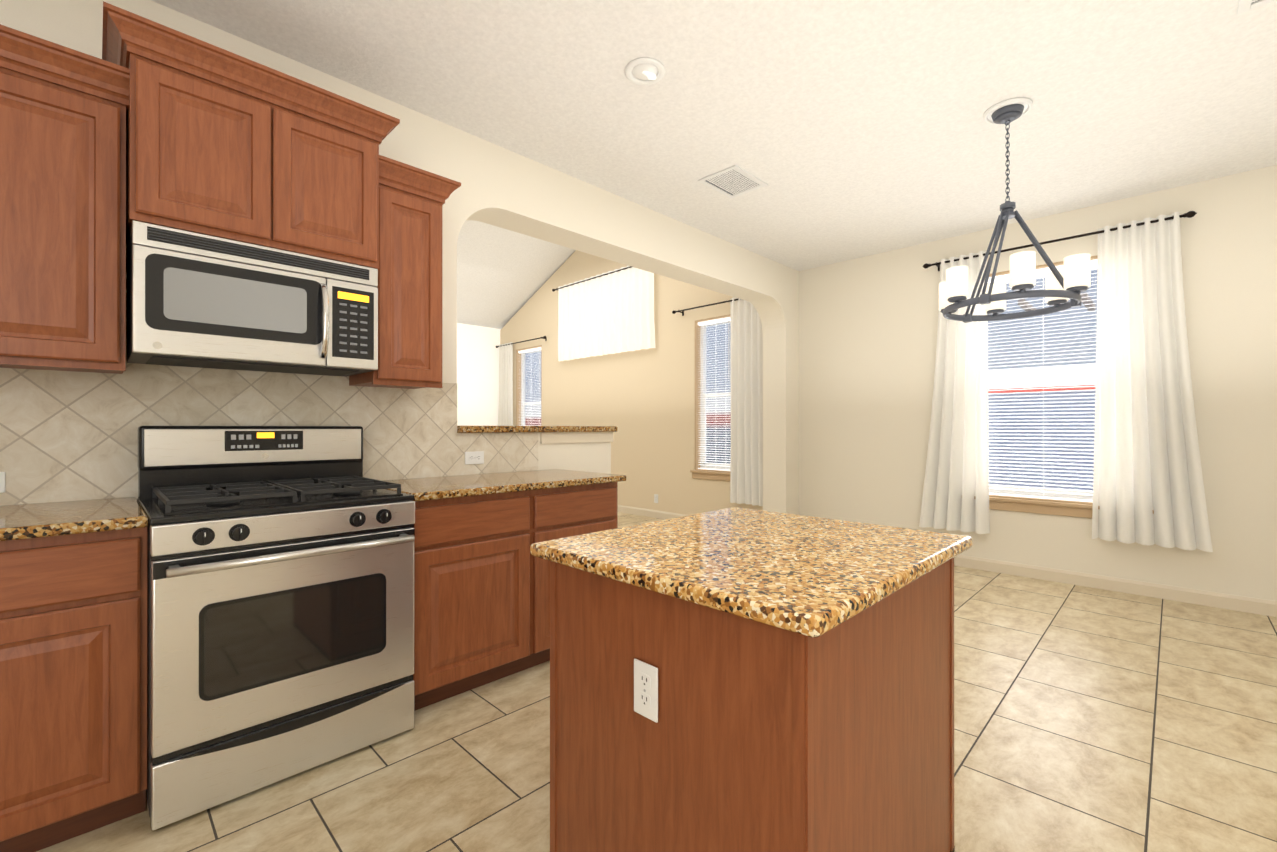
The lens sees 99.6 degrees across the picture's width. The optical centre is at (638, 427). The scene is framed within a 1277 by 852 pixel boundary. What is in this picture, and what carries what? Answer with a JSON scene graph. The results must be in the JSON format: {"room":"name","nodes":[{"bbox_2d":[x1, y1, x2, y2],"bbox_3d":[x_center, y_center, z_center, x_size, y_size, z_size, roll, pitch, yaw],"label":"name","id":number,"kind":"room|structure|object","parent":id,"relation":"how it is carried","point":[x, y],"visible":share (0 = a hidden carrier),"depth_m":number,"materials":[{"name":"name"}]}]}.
{"room":"kitchen","nodes":[
{"label":"kitchen","id":0,"kind":"room"},
{"bbox_2d":[0,0,799,514],"bbox_3d":[-0.950,-0.379,3.193,0.270,3.120,7.540,0,0,45],"label":"wall","id":1,"kind":"structure","parent":0,"point":[501,187],"depth_m":3.45,"materials":[{"name":"paint"}]},
{"bbox_2d":[0,25,130,373],"bbox_3d":[-2.014,-0.681,1.680,0.338,0.962,0.598,0,0,45],"label":"upper cabinet","id":2,"kind":"object","parent":1,"relation":"attached to","point":[64,232],"depth_m":1.67,"materials":[{"name":"brown wood"}]},
{"bbox_2d":[120,10,279,248],"bbox_3d":[-1.635,-0.992,2.004,0.418,0.618,0.382,0,0,45],"label":"upper cabinet","id":3,"kind":"object","parent":1,"relation":"attached to","point":[145,120],"depth_m":1.84,"materials":[{"name":"brown wood"}]},
{"bbox_2d":[127,220,377,376],"bbox_3d":[-1.484,-0.452,2.123,0.461,0.430,0.754,0,0,45],"label":"microwave","id":4,"kind":"object","parent":3,"relation":"attached to","point":[194,299],"visible":1,"depth_m":1.95,"materials":[{"name":"grey metal"}]},
{"bbox_2d":[0,342,537,505],"bbox_3d":[-1.688,-0.013,2.255,0.006,0.615,3.030,0,0,45],"label":"backsplash","id":5,"kind":"structure","parent":1,"relation":"attached to","point":[68,435],"depth_m":2.14,"materials":[{"name":"tile"}]},
{"bbox_2d":[0,472,4,492],"bbox_3d":[-2.161,0.183,1.766,0.007,0.070,0.115,0,0,45],"label":"outlet","id":6,"kind":"object","parent":5,"relation":"attached to","point":[2,482],"visible":1,"depth_m":1.80,"materials":[{"name":"white plastic"}]},
{"bbox_2d":[465,451,483,464],"bbox_3d":[-0.917,0.170,3.018,0.007,0.070,0.115,0,0,45],"label":"outlet","id":7,"kind":"object","parent":5,"relation":"attached to","point":[476,457],"visible":1,"depth_m":3.02,"materials":[{"name":"white plastic"}]},
{"bbox_2d":[276,73,387,272],"bbox_3d":[-1.365,-0.992,2.276,0.418,0.618,0.384,0,0,45],"label":"upper cabinet","id":8,"kind":"object","parent":1,"relation":"attached to","point":[332,166],"depth_m":2.13,"materials":[{"name":"brown wood"}]},
{"bbox_2d":[349,157,447,388],"bbox_3d":[-1.144,-0.679,2.555,0.338,0.962,0.311,0,0,45],"label":"upper cabinet","id":9,"kind":"object","parent":1,"relation":"attached to","point":[410,280],"depth_m":2.44,"materials":[{"name":"brown wood"}]},
{"bbox_2d":[457,426,617,443],"bbox_3d":[-0.683,0.046,3.473,0.355,0.110,1.175,0,0,45],"label":"countertop","id":10,"kind":"structure","parent":1,"relation":"on","point":[568,434],"depth_m":3.43,"materials":[{"name":"stone"}]},
{"bbox_2d":[457,323,500,425],"bbox_3d":[-5.115,-0.923,7.330,0.170,4.220,7.540,0,0,45],"label":"wall","id":11,"kind":"structure","parent":0,"point":[477,352],"depth_m":9.50,"materials":[{"name":"beige paint"}]},
{"bbox_2d":[36,512,1276,851],"bbox_3d":[-0.336,1.242,4.483,11.620,0.120,10.500,0,0,45],"label":"floor","id":12,"kind":"structure","parent":0,"point":[1094,720],"depth_m":1.93,"materials":[{"name":"tile"}]},
{"bbox_2d":[0,529,146,851],"bbox_3d":[-1.840,0.736,1.654,0.620,0.884,0.465,0,0,45],"label":"base cabinet","id":13,"kind":"object","parent":12,"relation":"on","point":[73,669],"depth_m":1.50,"materials":[{"name":"brown wood"}]},
{"bbox_2d":[0,497,147,540],"bbox_3d":[-2.094,0.276,1.378,0.648,0.033,1.215,0,0,45],"label":"countertop","id":14,"kind":"structure","parent":13,"relation":"on","point":[35,521],"depth_m":1.56,"materials":[{"name":"beige stone"}]},
{"bbox_2d":[137,426,414,829],"bbox_3d":[-1.349,0.586,2.035,0.734,1.185,0.766,0,0,45],"label":"stove","id":15,"kind":"object","parent":12,"relation":"on","point":[280,602],"visible":1,"depth_m":1.81,"materials":[{"name":"grey metal"}]},
{"bbox_2d":[412,489,535,710],"bbox_3d":[-0.928,0.738,2.572,0.620,0.884,0.587,0,0,45],"label":"base cabinet","id":16,"kind":"object","parent":12,"relation":"on","point":[475,566],"depth_m":2.35,"materials":[{"name":"brown wood"}]},
{"bbox_2d":[386,469,625,500],"bbox_3d":[-0.708,0.279,2.774,0.648,0.033,1.182,0,0,45],"label":"countertop","id":17,"kind":"structure","parent":16,"relation":"on","point":[474,485],"depth_m":2.61,"materials":[{"name":"beige stone"}]},
{"bbox_2d":[536,481,620,664],"bbox_3d":[-0.521,0.738,2.982,0.620,0.884,0.569,0,0,45],"label":"base cabinet","id":18,"kind":"object","parent":12,"relation":"on","point":[581,509],"depth_m":2.69,"materials":[{"name":"brown wood"}]},
{"bbox_2d":[530,507,972,851],"bbox_3d":[0.323,0.740,1.456,0.800,0.876,0.928,0,0,45],"label":"kitchen island","id":19,"kind":"object","parent":12,"relation":"on","point":[803,664],"visible":1,"depth_m":1.15,"materials":[{"name":"brown wood"}]},
{"bbox_2d":[634,659,657,722],"bbox_3d":[0.015,0.563,1.155,0.070,0.115,0.007,0,0,45],"label":"outlet","id":20,"kind":"object","parent":19,"relation":"attached to","point":[646,690],"visible":1,"depth_m":1.15,"materials":[{"name":"white plastic"}]},
{"bbox_2d":[151,0,1276,328],"bbox_3d":[-1.216,-2.399,3.460,11.160,1.520,7.540,0,0,45],"label":"ceiling","id":21,"kind":"structure","parent":0,"point":[845,130],"depth_m":2.69,"materials":[{"name":"paint"}]},
{"bbox_2d":[625,58,664,84],"bbox_3d":[0.030,-1.646,2.483,0.188,0.081,0.188,0,0,45],"label":"recessed light","id":22,"kind":"object","parent":21,"relation":"in","point":[644,69],"visible":0.94,"depth_m":2.46,"materials":[{"name":"white plastic"}]},
{"bbox_2d":[698,165,767,197],"bbox_3d":[0.632,-1.634,3.603,0.300,0.008,0.380,0,0,45],"label":"ceiling vent","id":23,"kind":"object","parent":21,"relation":"in","point":[733,181],"visible":1,"depth_m":3.59,"materials":[{"name":"white metal"}]},
{"bbox_2d":[939,97,1090,322],"bbox_3d":[1.904,-1.119,2.783,0.664,1.041,0.628,0,0,45],"label":"chandelier","id":24,"kind":"object","parent":21,"relation":"hanging from","point":[1072,280],"visible":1,"depth_m":2.72,"materials":[{"name":"black metal"}]},
{"bbox_2d":[1237,0,1275,14],"bbox_3d":[2.372,-1.637,1.747,0.554,0.008,0.547,0,0,45],"label":"ceiling vent","id":25,"kind":"object","parent":21,"relation":"in","point":[1245,5],"visible":1,"depth_m":2.08,"materials":[{"name":"white"}]},
{"bbox_2d":[501,165,1276,600],"bbox_3d":[1.380,-0.925,6.073,10.800,4.220,0.170,0,0,45],"label":"wall","id":26,"kind":"structure","parent":0,"point":[848,366],"depth_m":4.86,"materials":[{"name":"paint"}]},
{"bbox_2d":[496,336,545,347],"bbox_3d":[-2.014,-1.444,9.248,1.534,0.067,0.105,0,0,45],"label":"rod","id":27,"kind":"object","parent":26,"relation":"attached to","point":[543,337],"visible":0.92,"depth_m":9.05,"materials":[{"name":"brown metal"}]},
{"bbox_2d":[498,342,512,425],"bbox_3d":[-2.356,-0.312,9.549,0.480,2.345,0.097,0,0,45],"label":"window curtain","id":28,"kind":"object","parent":27,"relation":"hanging from","point":[505,413],"visible":0.71,"depth_m":9.53,"materials":[{"name":"white fabric"}]},
{"bbox_2d":[516,345,541,425],"bbox_3d":[-1.832,-0.365,9.223,0.870,1.988,0.185,0,0,45],"label":"window unit","id":29,"kind":"structure","parent":26,"relation":"in","point":[519,357],"depth_m":9.46,"materials":[{"name":"beige"}]},
{"bbox_2d":[518,347,540,425],"bbox_3d":[-1.841,-0.409,9.214,0.732,1.862,0.052,0,0,45],"label":"window blind","id":30,"kind":"object","parent":29,"relation":"attached to","point":[523,352],"visible":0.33,"depth_m":9.23,"materials":[{"name":"white plastic"}]},
{"bbox_2d":[552,266,630,291],"bbox_3d":[-0.520,-2.161,7.766,2.324,0.067,0.105,0,0,45],"label":"rod","id":31,"kind":"object","parent":26,"relation":"attached to","point":[553,290],"visible":0.46,"depth_m":7.88,"materials":[{"name":"brown metal"}]},
{"bbox_2d":[558,266,655,361],"bbox_3d":[-0.538,-1.618,7.746,2.060,1.170,0.085,0,0,45],"label":"window curtain","id":32,"kind":"object","parent":31,"relation":"hanging from","point":[612,313],"visible":0.98,"depth_m":7.67,"materials":[{"name":"white fabric"}]},
{"bbox_2d":[618,505,687,518],"bbox_3d":[-0.512,1.140,7.819,5.630,0.095,0.014,0,0,45],"label":"baseboard","id":33,"kind":"structure","parent":26,"relation":"attached to","point":[625,509],"depth_m":7.17,"materials":[{"name":"beige paint"}]},
{"bbox_2d":[654,494,657,502],"bbox_3d":[0.232,0.936,7.085,0.070,0.115,0.007,0,0,45],"label":"outlet","id":34,"kind":"object","parent":26,"relation":"attached to","point":[655,498],"visible":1,"depth_m":7.08,"materials":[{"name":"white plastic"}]},
{"bbox_2d":[672,299,737,315],"bbox_3d":[0.938,-1.433,6.316,1.394,0.067,0.105,0,0,45],"label":"rod","id":35,"kind":"object","parent":26,"relation":"attached to","point":[674,311],"visible":0.5,"depth_m":6.48,"materials":[{"name":"brown metal"}]},
{"bbox_2d":[730,297,762,505],"bbox_3d":[1.207,-0.310,6.013,0.480,2.330,0.093,0,0,45],"label":"window curtain","id":36,"kind":"object","parent":35,"relation":"hanging from","point":[746,382],"visible":0.92,"depth_m":6.00,"materials":[{"name":"white fabric"}]},
{"bbox_2d":[690,314,730,480],"bbox_3d":[0.935,-0.344,6.475,0.670,1.938,0.185,0,0,45],"label":"window unit","id":37,"kind":"structure","parent":26,"relation":"in","point":[697,473],"depth_m":6.64,"materials":[{"name":"beige"}]},
{"bbox_2d":[698,317,730,470],"bbox_3d":[0.926,-0.389,6.466,0.532,1.812,0.052,0,0,45],"label":"window blind","id":38,"kind":"object","parent":37,"relation":"attached to","point":[715,321],"visible":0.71,"depth_m":6.46,"materials":[{"name":"white plastic"}]},
{"bbox_2d":[922,211,1196,270],"bbox_3d":[3.106,-1.398,4.163,1.674,0.067,0.105,0,0,45],"label":"rod","id":39,"kind":"object","parent":26,"relation":"attached to","point":[1190,214],"visible":0.85,"depth_m":4.02,"materials":[{"name":"brown metal"}]},
{"bbox_2d":[919,251,989,533],"bbox_3d":[2.660,-0.286,4.574,0.530,2.307,0.127,0,0,45],"label":"window curtain","id":40,"kind":"object","parent":39,"relation":"hanging from","point":[956,480],"visible":0.81,"depth_m":4.52,"materials":[{"name":"white fabric"}]},
{"bbox_2d":[1092,212,1212,551],"bbox_3d":[3.516,-0.317,3.718,0.600,2.247,0.135,0,0,45],"label":"window curtain","id":41,"kind":"object","parent":39,"relation":"hanging from","point":[1147,460],"visible":1,"depth_m":3.73,"materials":[{"name":"white fabric"}]},
{"bbox_2d":[974,255,1153,517],"bbox_3d":[3.184,-0.297,4.241,1.290,1.938,0.185,0,0,45],"label":"kitchen window","id":42,"kind":"structure","parent":26,"relation":"in","point":[1050,506],"depth_m":4.25,"materials":[{"name":"beige"}]},
{"bbox_2d":[988,259,1097,501],"bbox_3d":[3.175,-0.342,4.232,1.152,1.812,0.052,0,0,45],"label":"window blind","id":43,"kind":"object","parent":42,"relation":"attached to","point":[1041,271],"visible":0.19,"depth_m":4.24,"materials":[{"name":"white plastic"}]},
{"bbox_2d":[954,555,1276,616],"bbox_3d":[3.416,1.134,3.919,4.900,0.095,0.014,0,0,45],"label":"baseboard","id":44,"kind":"structure","parent":26,"relation":"attached to","point":[1229,601],"depth_m":3.84,"materials":[{"name":"beige paint"}]},
{"label":"outside","id":45,"kind":"structure","parent":0,"visible":0},
{"bbox_2d":[525,268,1096,490],"bbox_3d":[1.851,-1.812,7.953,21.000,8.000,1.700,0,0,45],"label":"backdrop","id":46,"kind":"structure","parent":45,"point":[1000,362],"depth_m":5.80,"materials":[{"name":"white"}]}
]}

